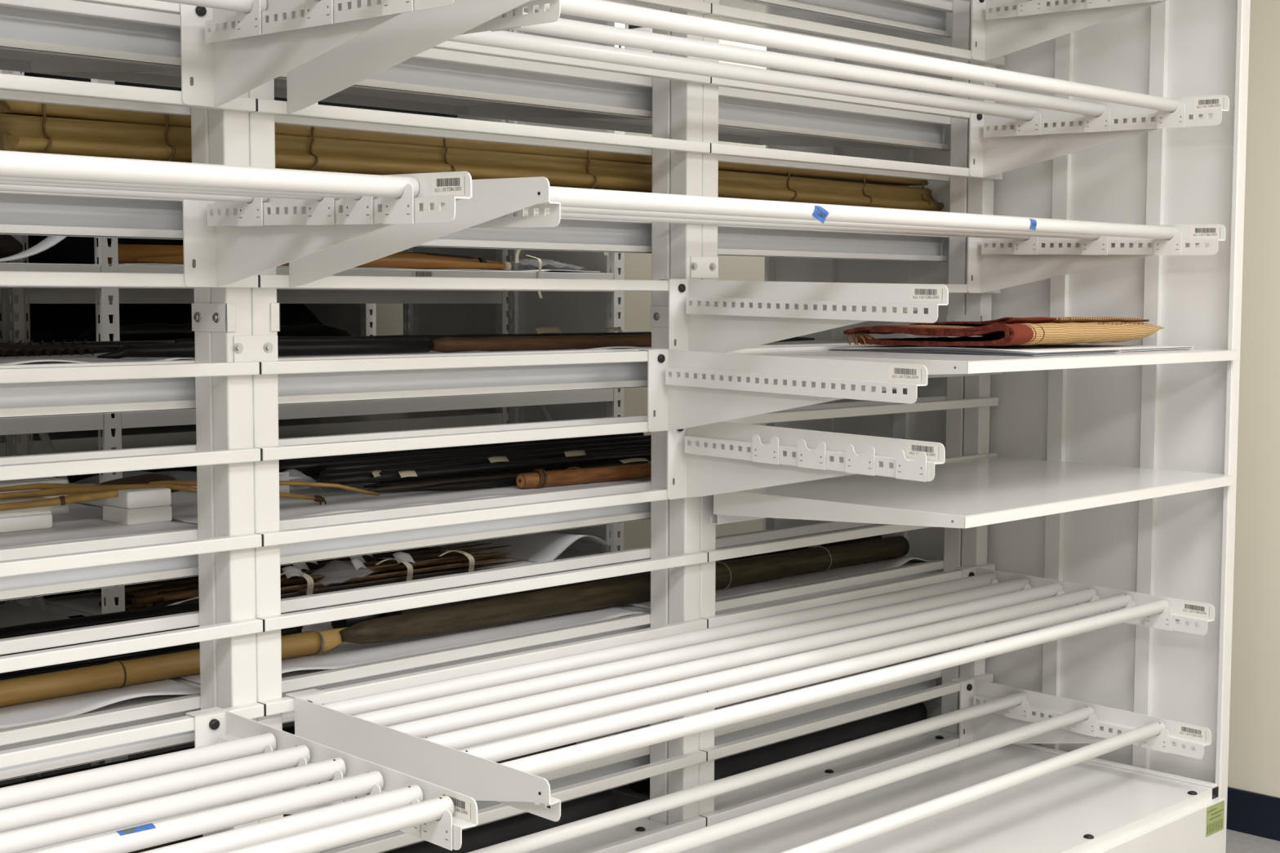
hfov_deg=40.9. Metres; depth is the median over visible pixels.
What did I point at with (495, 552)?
arrow
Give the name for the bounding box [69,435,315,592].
roll
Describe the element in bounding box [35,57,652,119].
steel shelf
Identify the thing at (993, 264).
cantilever arm
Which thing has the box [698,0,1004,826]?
bay
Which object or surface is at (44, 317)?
roll
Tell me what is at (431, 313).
wall
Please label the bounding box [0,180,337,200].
tube
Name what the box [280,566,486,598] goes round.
arrow
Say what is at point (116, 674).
bamboo pole
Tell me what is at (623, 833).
base tray
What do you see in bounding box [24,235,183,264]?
roll
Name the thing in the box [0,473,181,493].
sheath
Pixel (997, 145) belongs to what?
cantilever arm
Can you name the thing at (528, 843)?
tube
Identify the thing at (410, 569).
tie
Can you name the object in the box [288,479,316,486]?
spear
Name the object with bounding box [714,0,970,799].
bay
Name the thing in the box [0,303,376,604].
shelving
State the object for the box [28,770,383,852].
tube
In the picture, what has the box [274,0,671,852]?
bay
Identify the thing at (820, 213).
tape
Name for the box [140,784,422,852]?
tube
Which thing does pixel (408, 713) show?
tube
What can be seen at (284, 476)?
block
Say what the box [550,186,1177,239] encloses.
tube
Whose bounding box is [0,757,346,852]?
tube
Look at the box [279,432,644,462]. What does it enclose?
spear
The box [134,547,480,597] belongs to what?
arrow
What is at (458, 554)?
arrow
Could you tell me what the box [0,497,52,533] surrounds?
foam block
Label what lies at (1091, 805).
base tray
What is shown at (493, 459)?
paper tag
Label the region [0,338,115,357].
spear
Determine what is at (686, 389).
cantilever arm
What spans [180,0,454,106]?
cantilever arm
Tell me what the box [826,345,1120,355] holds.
paper stack
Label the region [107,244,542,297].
roll
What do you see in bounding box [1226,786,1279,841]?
baseboard
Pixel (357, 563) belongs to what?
paper tag
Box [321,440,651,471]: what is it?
spear
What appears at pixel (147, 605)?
arrow
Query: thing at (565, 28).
tube
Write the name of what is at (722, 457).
cantilever arm
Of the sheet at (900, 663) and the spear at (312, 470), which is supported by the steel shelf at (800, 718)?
the sheet at (900, 663)
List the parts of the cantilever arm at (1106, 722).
mounting plate, knob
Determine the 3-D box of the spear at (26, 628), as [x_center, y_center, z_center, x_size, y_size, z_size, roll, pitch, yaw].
[-1.422,0.436,3.359,0.043,0.040,1.401,4,6,45]
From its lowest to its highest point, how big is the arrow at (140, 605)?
0.016 m
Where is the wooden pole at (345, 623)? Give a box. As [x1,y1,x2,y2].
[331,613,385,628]
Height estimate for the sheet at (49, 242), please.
0.138 m
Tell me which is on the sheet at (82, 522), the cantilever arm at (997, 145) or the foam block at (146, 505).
the foam block at (146, 505)
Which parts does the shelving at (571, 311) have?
shelf, shelf, shelf, shelf, shelf, shelf, shelf, shelf, shelf barcode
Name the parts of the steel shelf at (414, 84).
plate, plate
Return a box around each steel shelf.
[0,5,181,72]
[0,193,182,239]
[0,377,195,418]
[0,554,198,600]
[0,694,200,781]
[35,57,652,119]
[72,502,650,565]
[83,355,648,404]
[168,582,650,724]
[320,733,649,852]
[415,219,652,253]
[470,96,949,151]
[487,560,937,615]
[612,0,951,40]
[615,679,940,759]
[627,477,650,481]
[643,340,853,347]
[710,456,1233,528]
[717,226,946,262]
[726,348,1236,377]
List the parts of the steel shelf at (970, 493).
plate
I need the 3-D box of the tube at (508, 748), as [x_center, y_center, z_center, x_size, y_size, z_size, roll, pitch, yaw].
[0.485,0.514,3.725,0.033,0.033,2.258,4,6,45]
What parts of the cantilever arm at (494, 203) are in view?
mounting plate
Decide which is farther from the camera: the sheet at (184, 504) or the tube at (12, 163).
the sheet at (184, 504)
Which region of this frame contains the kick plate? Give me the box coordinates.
[1089,796,1226,852]
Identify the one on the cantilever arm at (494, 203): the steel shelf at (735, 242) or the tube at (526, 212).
the tube at (526, 212)
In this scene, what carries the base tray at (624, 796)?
on the floor
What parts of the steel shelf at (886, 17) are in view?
plate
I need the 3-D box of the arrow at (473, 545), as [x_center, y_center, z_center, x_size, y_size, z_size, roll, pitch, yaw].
[-1.002,0.434,5.310,0.016,0.017,1.421,4,6,45]
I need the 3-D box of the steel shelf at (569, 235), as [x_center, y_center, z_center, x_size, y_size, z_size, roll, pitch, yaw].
[-0.639,-0.447,3.945,0.718,0.084,1.218,4,6,45]
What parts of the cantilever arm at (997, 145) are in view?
mounting plate, knob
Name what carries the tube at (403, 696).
on the cantilever arm at (477, 778)
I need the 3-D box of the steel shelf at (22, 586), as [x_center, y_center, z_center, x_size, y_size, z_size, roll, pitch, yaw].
[-1.504,0.253,3.129,0.718,0.084,1.218,4,6,45]
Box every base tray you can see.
[537,819,666,852]
[610,731,957,819]
[680,835,785,852]
[734,743,1217,852]
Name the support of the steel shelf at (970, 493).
attached to the bay at (977, 401)
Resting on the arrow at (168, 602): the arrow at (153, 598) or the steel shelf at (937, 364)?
the arrow at (153, 598)
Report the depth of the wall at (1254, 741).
4.82 m
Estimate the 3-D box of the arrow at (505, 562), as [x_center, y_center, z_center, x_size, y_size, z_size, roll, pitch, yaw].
[-0.872,0.478,5.194,0.016,0.015,1.426,4,6,45]
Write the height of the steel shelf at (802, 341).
0.084 m
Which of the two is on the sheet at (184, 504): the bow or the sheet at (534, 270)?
the bow
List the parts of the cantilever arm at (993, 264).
mounting plate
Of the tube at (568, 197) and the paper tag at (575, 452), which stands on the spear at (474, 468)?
the paper tag at (575, 452)
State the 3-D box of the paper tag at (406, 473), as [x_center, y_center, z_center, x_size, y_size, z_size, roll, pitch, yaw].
[-0.524,0.107,3.882,0.011,0.015,0.051,4,6,39]
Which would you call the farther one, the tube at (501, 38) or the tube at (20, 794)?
the tube at (501, 38)
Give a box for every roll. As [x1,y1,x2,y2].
[0,234,22,262]
[0,303,323,338]
[20,71,457,117]
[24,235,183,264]
[26,326,121,417]
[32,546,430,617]
[52,475,73,481]
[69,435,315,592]
[75,323,351,342]
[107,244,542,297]
[383,789,616,852]
[714,702,927,780]
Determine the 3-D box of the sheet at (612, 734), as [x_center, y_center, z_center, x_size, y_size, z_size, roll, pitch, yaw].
[-0.640,0.784,4.032,0.700,0.007,1.180,4,6,45]
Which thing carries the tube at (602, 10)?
on the cantilever arm at (406, 35)
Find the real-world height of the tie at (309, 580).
0.072 m
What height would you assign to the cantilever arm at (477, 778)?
0.187 m
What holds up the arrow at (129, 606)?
on the sheet at (89, 603)
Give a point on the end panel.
(1171, 416)
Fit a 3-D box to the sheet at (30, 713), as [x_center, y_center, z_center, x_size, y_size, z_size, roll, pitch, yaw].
[-1.478,0.517,3.167,0.700,0.023,1.142,4,6,45]
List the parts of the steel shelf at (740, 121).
plate, plate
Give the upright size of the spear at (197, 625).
0.040 m
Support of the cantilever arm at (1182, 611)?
attached to the bay at (977, 401)
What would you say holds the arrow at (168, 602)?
on the arrow at (505, 562)
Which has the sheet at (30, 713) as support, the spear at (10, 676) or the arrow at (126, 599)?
the spear at (10, 676)
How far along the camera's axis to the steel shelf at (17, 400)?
3.13 m
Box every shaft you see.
[0,339,175,350]
[174,325,651,342]
[515,457,651,488]
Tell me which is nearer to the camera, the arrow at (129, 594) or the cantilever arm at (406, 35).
the cantilever arm at (406, 35)
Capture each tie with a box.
[280,570,314,595]
[371,557,413,581]
[430,550,475,572]
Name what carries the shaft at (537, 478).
on the sheet at (184, 504)
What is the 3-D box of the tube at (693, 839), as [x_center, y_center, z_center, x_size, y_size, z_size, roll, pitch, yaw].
[0.411,0.825,3.822,0.033,0.034,2.258,4,6,45]
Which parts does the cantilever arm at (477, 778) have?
mounting plate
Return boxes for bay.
[0,0,219,837]
[0,0,278,852]
[248,0,718,852]
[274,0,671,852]
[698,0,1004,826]
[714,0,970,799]
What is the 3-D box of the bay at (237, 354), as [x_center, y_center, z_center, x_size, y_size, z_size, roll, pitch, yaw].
[-1.162,-0.049,2.803,0.142,2.700,1.274,4,6,45]
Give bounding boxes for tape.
[116,823,155,835]
[812,205,828,223]
[1030,218,1036,231]
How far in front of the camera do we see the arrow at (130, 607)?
4.76 m
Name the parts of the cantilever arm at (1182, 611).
mounting plate, knob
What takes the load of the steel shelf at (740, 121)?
attached to the bay at (960, 9)
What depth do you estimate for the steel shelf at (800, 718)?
4.70 m
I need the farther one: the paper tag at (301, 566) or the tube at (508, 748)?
the paper tag at (301, 566)
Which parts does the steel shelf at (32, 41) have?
plate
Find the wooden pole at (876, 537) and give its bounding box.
[385,535,882,616]
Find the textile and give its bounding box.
[843,316,1164,346]
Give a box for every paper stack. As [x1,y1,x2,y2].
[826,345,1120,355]
[1009,343,1194,351]
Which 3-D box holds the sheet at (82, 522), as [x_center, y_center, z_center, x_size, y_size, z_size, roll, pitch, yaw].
[-1.477,0.206,3.144,0.700,0.006,1.142,4,6,45]
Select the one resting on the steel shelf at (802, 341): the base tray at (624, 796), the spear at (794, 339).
the spear at (794, 339)
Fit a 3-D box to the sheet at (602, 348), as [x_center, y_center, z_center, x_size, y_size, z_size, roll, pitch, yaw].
[-0.637,-0.177,3.960,0.700,0.013,1.180,4,6,45]
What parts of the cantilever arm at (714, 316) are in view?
mounting plate, knob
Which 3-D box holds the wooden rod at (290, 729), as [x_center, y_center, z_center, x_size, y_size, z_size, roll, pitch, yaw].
[-1.115,0.718,3.533,0.044,0.044,2.050,4,6,45]
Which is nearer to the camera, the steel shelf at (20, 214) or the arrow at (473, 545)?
the steel shelf at (20, 214)
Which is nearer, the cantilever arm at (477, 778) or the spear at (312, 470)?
the cantilever arm at (477, 778)
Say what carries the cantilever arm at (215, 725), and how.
attached to the bay at (237, 354)
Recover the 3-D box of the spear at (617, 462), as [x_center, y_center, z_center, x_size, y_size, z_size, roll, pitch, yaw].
[-0.228,0.109,4.252,1.062,0.026,0.025,-4,6,-41]
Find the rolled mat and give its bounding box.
[338,536,909,644]
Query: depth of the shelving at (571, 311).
5.28 m
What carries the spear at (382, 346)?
on the sheet at (602, 348)
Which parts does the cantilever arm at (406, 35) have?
mounting plate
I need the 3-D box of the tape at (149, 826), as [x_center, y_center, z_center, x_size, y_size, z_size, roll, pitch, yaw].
[-0.734,0.586,2.499,0.016,0.004,0.056,4,6,45]
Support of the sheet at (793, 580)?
on the steel shelf at (909, 562)
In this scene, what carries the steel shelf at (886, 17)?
attached to the bay at (960, 9)
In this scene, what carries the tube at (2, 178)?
attached to the cantilever arm at (224, 242)
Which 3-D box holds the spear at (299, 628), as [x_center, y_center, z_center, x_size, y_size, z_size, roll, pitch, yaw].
[-1.288,0.490,3.293,0.045,0.043,1.491,4,6,45]
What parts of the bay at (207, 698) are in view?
rail, rail, rail, rail, rail, rail, rail, rail, rail, rail, post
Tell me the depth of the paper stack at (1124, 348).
4.36 m
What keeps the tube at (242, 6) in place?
attached to the cantilever arm at (226, 55)
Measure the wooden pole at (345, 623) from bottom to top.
0.059 m
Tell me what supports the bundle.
on the steel shelf at (569, 235)
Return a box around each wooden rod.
[0,725,294,787]
[128,742,576,852]
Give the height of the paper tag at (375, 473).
0.014 m
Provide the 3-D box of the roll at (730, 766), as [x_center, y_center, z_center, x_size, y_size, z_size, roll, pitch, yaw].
[0.437,0.874,4.704,0.081,0.080,1.082,4,6,45]
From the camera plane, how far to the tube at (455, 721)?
3.64 m
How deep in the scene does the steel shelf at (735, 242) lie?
4.60 m
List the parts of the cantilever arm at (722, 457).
mounting plate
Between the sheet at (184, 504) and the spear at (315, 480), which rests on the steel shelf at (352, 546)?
the sheet at (184, 504)
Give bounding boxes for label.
[1207,808,1223,834]
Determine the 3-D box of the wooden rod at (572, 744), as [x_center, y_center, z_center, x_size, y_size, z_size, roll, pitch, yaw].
[-0.907,0.810,3.367,0.046,0.044,2.100,4,6,45]
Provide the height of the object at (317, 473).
0.024 m
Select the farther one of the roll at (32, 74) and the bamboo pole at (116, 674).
the roll at (32, 74)
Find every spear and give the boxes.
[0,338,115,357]
[0,597,282,639]
[0,601,199,635]
[0,625,199,656]
[0,626,302,675]
[0,628,299,680]
[97,339,431,359]
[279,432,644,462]
[279,435,651,472]
[288,475,319,481]
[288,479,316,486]
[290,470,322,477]
[297,470,321,472]
[316,450,651,487]
[319,444,651,477]
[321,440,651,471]
[363,457,651,488]
[366,461,651,492]
[412,476,516,491]
[775,337,814,342]
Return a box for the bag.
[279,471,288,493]
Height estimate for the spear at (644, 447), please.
0.025 m
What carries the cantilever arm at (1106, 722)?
attached to the bay at (977, 401)
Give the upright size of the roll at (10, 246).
0.080 m
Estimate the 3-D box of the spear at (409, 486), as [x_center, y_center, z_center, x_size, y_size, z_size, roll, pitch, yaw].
[-0.210,0.116,4.199,1.112,0.025,0.024,-4,6,-41]
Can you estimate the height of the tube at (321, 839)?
0.034 m
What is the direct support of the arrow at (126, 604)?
on the sheet at (89, 603)
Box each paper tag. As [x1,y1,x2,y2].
[281,565,304,578]
[292,562,310,570]
[349,555,366,563]
[351,557,365,570]
[371,470,381,477]
[392,551,415,564]
[398,470,417,477]
[487,456,508,462]
[564,449,586,457]
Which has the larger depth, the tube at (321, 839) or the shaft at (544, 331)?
the shaft at (544, 331)
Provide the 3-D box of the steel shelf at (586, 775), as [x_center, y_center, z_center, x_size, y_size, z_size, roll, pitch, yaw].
[-0.643,0.830,4.040,0.718,0.084,1.218,4,6,45]
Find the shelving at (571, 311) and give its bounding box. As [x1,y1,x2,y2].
[0,7,625,785]
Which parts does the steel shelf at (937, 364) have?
plate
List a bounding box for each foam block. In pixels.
[0,476,69,515]
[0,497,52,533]
[102,487,172,524]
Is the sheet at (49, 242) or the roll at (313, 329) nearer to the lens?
the sheet at (49, 242)
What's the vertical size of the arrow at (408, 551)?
0.017 m
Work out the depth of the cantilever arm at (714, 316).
3.77 m
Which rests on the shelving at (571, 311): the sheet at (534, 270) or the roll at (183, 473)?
the sheet at (534, 270)
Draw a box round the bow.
[0,480,379,505]
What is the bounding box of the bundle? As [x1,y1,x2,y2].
[0,99,944,211]
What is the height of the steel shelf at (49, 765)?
0.084 m
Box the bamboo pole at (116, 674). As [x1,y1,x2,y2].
[0,626,347,706]
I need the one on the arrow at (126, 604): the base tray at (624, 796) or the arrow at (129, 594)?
the arrow at (129, 594)
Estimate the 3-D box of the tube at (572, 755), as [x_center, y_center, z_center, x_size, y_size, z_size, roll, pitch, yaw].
[0.559,0.521,3.652,0.033,0.033,2.258,4,6,45]
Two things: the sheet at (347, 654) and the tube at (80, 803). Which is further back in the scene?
the sheet at (347, 654)
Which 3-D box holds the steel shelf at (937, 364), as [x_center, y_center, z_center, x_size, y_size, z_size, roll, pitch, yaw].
[0.843,-0.142,4.203,0.716,0.084,1.202,4,6,45]
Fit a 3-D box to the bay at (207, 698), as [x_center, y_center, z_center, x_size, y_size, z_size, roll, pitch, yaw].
[-1.218,-0.050,2.822,0.082,2.700,1.221,4,6,45]
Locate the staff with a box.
[0,490,118,511]
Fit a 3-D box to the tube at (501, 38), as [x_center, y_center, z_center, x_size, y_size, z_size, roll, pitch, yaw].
[0.268,-0.786,3.849,0.033,0.033,2.258,4,6,45]
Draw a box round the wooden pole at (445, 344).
[430,333,651,352]
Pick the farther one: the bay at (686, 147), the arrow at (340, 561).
the arrow at (340, 561)
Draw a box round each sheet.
[0,235,66,261]
[0,355,195,364]
[0,503,197,548]
[0,678,200,728]
[45,549,534,614]
[77,346,644,359]
[78,476,640,524]
[97,263,599,272]
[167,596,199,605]
[178,582,648,683]
[461,532,610,562]
[497,539,934,608]
[576,733,617,744]
[626,662,903,731]
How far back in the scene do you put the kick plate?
4.31 m
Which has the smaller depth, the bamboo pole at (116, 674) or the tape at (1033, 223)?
the bamboo pole at (116, 674)
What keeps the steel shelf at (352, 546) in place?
attached to the bay at (658, 615)
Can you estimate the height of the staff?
0.039 m
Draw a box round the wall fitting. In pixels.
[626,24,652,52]
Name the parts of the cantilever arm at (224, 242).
mounting plate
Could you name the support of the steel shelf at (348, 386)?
attached to the bay at (658, 615)
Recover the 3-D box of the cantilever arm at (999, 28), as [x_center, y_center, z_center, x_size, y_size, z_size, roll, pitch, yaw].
[1.176,-1.085,4.485,0.749,0.187,0.066,4,6,45]
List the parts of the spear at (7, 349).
blade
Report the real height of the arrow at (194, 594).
0.015 m
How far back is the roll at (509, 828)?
3.94 m
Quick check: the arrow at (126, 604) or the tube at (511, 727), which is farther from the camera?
the arrow at (126, 604)
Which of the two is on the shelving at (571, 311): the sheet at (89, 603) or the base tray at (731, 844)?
the sheet at (89, 603)
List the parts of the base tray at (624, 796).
frame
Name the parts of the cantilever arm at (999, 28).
mounting plate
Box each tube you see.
[0,150,418,198]
[0,176,376,199]
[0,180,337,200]
[0,184,268,202]
[0,733,275,809]
[0,744,310,832]
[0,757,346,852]
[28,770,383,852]
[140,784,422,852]
[156,0,266,13]
[224,795,453,852]
[320,572,996,715]
[352,577,1029,726]
[386,582,1062,737]
[422,587,1097,750]
[447,30,1038,120]
[460,593,1132,762]
[467,691,1026,852]
[499,599,1168,775]
[511,12,1107,116]
[524,0,1181,112]
[524,206,1099,239]
[524,210,1031,239]
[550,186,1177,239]
[625,706,1093,852]
[780,720,1165,852]
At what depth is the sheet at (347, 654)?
3.84 m
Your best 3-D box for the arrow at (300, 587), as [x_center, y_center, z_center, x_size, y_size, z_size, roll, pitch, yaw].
[-0.853,0.462,5.188,0.016,0.016,1.236,4,6,44]
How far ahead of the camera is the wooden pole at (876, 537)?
4.28 m
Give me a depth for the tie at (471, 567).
5.47 m
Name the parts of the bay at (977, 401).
post, rail, rail, rail, rail, rail, rail, rail, rail, rail, rail, rail, connector plate, rail, post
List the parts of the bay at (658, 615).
rail, rail, rail, rail, rail, rail, rail, rail, rail, rail, rail, rail, rail, post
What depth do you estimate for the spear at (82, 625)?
3.56 m
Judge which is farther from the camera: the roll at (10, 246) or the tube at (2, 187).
the roll at (10, 246)
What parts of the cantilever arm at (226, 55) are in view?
mounting plate, knob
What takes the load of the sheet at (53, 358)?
on the steel shelf at (17, 400)
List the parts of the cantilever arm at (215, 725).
mounting plate, knob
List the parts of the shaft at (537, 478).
cord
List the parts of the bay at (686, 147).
post, connector plate, rail, rail, rail, rail, rail, rail, rail, rail, rail, rail, rail, connector plate, rail, post, connector plate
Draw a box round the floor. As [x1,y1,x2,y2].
[0,721,1279,852]
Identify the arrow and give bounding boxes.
[114,553,478,603]
[115,555,503,605]
[124,542,492,594]
[124,547,440,587]
[124,555,505,608]
[124,560,340,589]
[124,605,136,611]
[125,552,381,586]
[126,547,479,597]
[131,560,422,603]
[133,551,502,604]
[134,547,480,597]
[134,552,489,604]
[135,553,510,607]
[137,545,511,596]
[139,550,439,590]
[144,560,465,608]
[153,557,506,607]
[157,552,471,594]
[162,551,511,601]
[173,557,511,604]
[280,559,528,594]
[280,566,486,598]
[350,561,505,582]
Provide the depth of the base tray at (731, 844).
3.96 m
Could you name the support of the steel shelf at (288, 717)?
attached to the bay at (658, 615)
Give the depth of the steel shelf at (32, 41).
3.12 m
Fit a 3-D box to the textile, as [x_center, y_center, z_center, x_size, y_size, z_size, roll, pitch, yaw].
[0.928,-0.244,4.362,0.495,0.070,0.722,4,6,45]
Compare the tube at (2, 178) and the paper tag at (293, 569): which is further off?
the paper tag at (293, 569)
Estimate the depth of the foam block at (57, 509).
3.49 m
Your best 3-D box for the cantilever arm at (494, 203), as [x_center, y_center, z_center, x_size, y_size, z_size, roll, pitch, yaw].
[-0.385,-0.335,2.971,0.749,0.187,0.066,4,6,45]
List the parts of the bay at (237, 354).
rail, rail, rail, rail, rail, rail, rail, rail, rail, connector plate, post, connector plate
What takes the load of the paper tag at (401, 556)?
attached to the tie at (410, 569)
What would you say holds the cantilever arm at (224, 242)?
attached to the bay at (237, 354)
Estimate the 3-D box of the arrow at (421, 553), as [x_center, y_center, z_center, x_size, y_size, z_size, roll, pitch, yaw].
[-1.029,0.439,5.251,0.016,0.018,1.099,4,6,44]
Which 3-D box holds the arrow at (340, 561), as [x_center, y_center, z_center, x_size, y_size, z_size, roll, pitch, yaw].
[-1.133,0.443,5.203,1.048,0.015,0.015,-4,6,-44]
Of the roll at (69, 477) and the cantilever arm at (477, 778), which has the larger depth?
the roll at (69, 477)
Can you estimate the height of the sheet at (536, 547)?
0.078 m
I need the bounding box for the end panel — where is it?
[762,0,1250,852]
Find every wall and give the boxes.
[0,29,508,780]
[375,0,1279,797]
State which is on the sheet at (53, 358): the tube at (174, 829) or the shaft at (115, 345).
the shaft at (115, 345)
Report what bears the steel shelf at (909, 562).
attached to the bay at (960, 9)
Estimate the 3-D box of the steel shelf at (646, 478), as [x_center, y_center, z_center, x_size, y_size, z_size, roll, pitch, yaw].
[0.213,0.130,4.849,0.718,0.084,1.196,4,6,45]
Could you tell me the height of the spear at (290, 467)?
0.026 m
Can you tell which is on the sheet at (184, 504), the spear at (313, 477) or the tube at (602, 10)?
the spear at (313, 477)
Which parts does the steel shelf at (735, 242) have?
plate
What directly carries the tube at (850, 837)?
on the cantilever arm at (1106, 722)
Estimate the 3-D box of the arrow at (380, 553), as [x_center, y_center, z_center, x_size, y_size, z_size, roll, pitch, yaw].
[-1.149,0.436,5.264,0.016,0.018,0.929,4,6,44]
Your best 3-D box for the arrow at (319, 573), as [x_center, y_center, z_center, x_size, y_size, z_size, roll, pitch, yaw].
[-1.033,0.452,5.085,0.017,0.016,1.025,4,6,45]
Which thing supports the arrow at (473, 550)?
on the arrow at (130, 607)
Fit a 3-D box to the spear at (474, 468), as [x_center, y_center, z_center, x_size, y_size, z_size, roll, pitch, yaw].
[-0.264,0.091,4.159,1.201,0.025,0.026,-4,6,-43]
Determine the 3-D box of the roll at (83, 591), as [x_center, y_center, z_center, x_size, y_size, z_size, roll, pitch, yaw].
[-1.342,0.611,5.839,0.339,0.325,1.761,4,6,45]
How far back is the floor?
4.80 m
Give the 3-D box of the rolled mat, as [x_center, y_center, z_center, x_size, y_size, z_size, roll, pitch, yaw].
[0.071,0.400,4.385,0.080,0.083,1.991,4,6,45]
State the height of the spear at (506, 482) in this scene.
0.024 m
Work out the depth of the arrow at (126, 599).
4.83 m
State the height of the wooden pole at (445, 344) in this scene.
0.036 m
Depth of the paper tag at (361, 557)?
5.28 m
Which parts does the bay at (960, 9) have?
rail, rail, rail, rail, rail, rail, rail, rail, rail, rail, rail, rail, post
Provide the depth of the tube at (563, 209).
3.64 m
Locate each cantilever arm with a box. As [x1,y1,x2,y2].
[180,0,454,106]
[182,171,471,286]
[185,706,477,850]
[285,688,560,822]
[286,0,560,115]
[288,176,560,287]
[638,348,928,431]
[659,278,948,352]
[666,421,945,499]
[951,676,1211,759]
[953,565,1214,635]
[966,223,1225,293]
[968,94,1229,177]
[970,0,1166,61]

